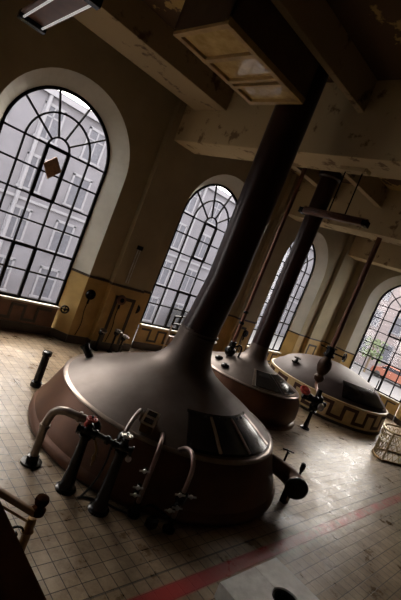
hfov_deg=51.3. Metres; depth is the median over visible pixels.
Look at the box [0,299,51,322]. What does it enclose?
trim
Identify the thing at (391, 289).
window
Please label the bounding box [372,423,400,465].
basket
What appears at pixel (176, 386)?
kettle
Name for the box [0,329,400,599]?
floor
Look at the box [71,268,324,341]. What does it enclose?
trim
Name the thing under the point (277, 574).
stone slab
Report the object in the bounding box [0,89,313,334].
building
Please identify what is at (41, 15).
lamp
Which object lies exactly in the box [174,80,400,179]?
beam
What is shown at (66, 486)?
pedestal
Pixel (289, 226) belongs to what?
trim
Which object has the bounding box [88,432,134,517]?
pedestal
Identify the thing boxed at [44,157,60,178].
card
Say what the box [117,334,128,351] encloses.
tap
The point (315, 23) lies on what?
ceiling beam
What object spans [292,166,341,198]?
beam
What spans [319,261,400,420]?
wall
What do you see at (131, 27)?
beam
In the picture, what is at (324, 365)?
riser pipe
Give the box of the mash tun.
[270,353,387,434]
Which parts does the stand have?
post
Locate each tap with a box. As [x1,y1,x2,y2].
[92,328,106,350]
[106,329,121,352]
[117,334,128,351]
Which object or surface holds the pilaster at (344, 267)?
attached to the wall at (135, 110)
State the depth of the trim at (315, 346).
20.81 m
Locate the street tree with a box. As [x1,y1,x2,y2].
[361,335,387,371]
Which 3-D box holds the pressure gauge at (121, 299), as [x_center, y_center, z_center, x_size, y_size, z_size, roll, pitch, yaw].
[-2.565,0.566,12.467,0.310,1.517,0.094,17,7,-45]
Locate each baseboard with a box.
[0,319,269,364]
[386,413,400,425]
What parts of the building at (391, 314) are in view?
pane, pane, pane, pane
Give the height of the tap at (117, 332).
0.771 m
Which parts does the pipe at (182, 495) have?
valve handle, valve handle, valve handle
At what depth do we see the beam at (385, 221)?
14.07 m
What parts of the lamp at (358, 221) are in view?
hanger rod, hanger rod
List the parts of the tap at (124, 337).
stem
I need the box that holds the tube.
[125,245,143,283]
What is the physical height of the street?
2.900 m
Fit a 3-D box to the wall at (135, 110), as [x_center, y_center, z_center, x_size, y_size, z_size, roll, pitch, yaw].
[-1.347,-2.215,13.179,24.900,7.950,0.750,17,7,-45]
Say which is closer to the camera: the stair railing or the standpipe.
the stair railing
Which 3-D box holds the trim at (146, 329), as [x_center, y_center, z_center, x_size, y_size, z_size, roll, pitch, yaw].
[-1.186,1.396,15.029,2.574,0.455,0.030,17,7,-45]
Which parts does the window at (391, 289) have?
sill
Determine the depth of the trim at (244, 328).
16.83 m
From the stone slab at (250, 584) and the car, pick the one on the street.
the car
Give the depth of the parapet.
1.06 m
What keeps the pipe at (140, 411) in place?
attached to the pedestal at (98, 508)
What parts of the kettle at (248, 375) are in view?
manhole lid, hatch door, hatch frame, hatch door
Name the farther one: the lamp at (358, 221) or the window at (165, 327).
the window at (165, 327)
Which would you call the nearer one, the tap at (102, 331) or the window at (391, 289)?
the tap at (102, 331)
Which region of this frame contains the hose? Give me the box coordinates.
[77,445,127,513]
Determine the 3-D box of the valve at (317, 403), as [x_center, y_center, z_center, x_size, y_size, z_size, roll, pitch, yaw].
[3.296,3.287,12.722,0.900,1.288,0.570,19,6,-28]
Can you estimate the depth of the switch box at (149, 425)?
6.22 m
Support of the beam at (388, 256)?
attached to the wall at (135, 110)
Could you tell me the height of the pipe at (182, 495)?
1.082 m
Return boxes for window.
[0,85,109,308]
[139,184,236,332]
[247,244,315,353]
[349,285,400,403]
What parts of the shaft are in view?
panel, panel, panel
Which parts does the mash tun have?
manhole lid, hatch door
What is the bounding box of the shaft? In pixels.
[173,0,319,104]
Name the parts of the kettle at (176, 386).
hatch door, hatch rail, hatch frame, hatch door, hatch door, valve stem, lever knob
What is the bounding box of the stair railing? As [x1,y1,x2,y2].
[0,487,49,551]
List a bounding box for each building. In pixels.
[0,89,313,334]
[354,287,400,368]
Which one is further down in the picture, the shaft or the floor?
the floor
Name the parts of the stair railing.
rail, handrail, newel post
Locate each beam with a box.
[73,0,233,110]
[271,0,376,112]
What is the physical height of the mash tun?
1.850 m
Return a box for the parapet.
[0,501,45,599]
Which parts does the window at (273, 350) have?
sill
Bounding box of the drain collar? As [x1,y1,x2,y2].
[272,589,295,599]
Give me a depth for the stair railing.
3.77 m
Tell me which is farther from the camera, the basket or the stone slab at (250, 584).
the basket
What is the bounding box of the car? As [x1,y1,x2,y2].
[370,365,400,387]
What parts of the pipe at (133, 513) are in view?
valve handle, valve handle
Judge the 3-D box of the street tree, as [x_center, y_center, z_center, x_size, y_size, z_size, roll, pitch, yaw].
[16.133,5.216,39.431,2.245,3.443,2.260,17,7,-45]
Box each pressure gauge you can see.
[75,289,95,334]
[105,295,125,340]
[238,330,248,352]
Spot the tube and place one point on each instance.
(140, 248)
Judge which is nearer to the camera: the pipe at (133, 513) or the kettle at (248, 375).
the pipe at (133, 513)
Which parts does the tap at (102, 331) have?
stem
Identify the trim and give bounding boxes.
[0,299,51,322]
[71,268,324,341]
[99,295,135,344]
[141,328,175,344]
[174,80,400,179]
[220,174,299,352]
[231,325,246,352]
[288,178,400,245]
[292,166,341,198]
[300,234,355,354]
[305,344,316,354]
[325,341,354,355]
[340,172,388,207]
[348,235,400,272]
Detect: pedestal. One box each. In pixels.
[55,415,98,495]
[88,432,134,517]
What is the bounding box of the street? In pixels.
[133,307,400,414]
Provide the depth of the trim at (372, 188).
12.78 m
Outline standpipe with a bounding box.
[30,350,52,388]
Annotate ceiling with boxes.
[142,0,400,190]
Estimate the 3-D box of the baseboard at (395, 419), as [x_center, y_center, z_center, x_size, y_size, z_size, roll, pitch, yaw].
[10.593,6.327,17.300,0.487,0.240,14.370,17,7,-45]
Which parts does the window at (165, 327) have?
sill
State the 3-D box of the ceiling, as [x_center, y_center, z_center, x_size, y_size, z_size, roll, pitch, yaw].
[5.030,-3.591,7.624,26.000,0.300,15.470,17,7,-45]
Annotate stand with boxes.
[161,310,185,349]
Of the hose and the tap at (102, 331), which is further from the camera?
the tap at (102, 331)
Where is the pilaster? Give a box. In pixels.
[88,98,195,344]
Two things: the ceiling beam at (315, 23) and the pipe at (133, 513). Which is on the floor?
the pipe at (133, 513)
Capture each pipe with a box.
[20,406,100,468]
[96,432,113,444]
[117,408,143,441]
[127,432,164,519]
[162,446,196,534]
[225,168,306,355]
[314,237,381,392]
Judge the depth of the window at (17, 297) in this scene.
10.73 m
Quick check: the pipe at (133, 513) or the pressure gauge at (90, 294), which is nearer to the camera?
the pipe at (133, 513)
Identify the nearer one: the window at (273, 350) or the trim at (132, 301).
the trim at (132, 301)
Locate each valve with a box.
[60,305,68,313]
[300,385,326,430]
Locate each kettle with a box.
[28,64,328,526]
[211,170,341,430]
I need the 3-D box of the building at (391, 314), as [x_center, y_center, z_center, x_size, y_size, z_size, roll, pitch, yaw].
[30.004,5.850,40.119,8.120,12.600,33.500,17,7,-45]
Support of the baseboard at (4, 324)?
attached to the wall at (135, 110)
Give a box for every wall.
[0,0,358,362]
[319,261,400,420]
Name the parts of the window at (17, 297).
sill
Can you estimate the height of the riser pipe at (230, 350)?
6.760 m
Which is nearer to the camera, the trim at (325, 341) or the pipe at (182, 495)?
the pipe at (182, 495)
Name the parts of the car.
glass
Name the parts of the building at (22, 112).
pane, pane, pane, pane, pane, pane, pane, pane, pane, pane, pane, pane, pane, pane, pane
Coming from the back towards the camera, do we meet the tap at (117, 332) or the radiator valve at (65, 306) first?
the tap at (117, 332)
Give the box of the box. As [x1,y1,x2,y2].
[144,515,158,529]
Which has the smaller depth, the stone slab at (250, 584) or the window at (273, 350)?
the stone slab at (250, 584)
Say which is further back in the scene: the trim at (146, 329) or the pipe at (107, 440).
the trim at (146, 329)
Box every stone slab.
[214,567,273,599]
[255,558,318,599]
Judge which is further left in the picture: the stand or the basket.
the stand
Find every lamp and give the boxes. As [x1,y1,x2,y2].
[17,0,103,34]
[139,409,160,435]
[298,165,370,228]
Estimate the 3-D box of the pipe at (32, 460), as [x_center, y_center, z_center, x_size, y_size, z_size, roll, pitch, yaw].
[-1.956,1.991,5.888,0.945,1.020,0.298,23,5,12]
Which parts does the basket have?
rail, post, rail, rail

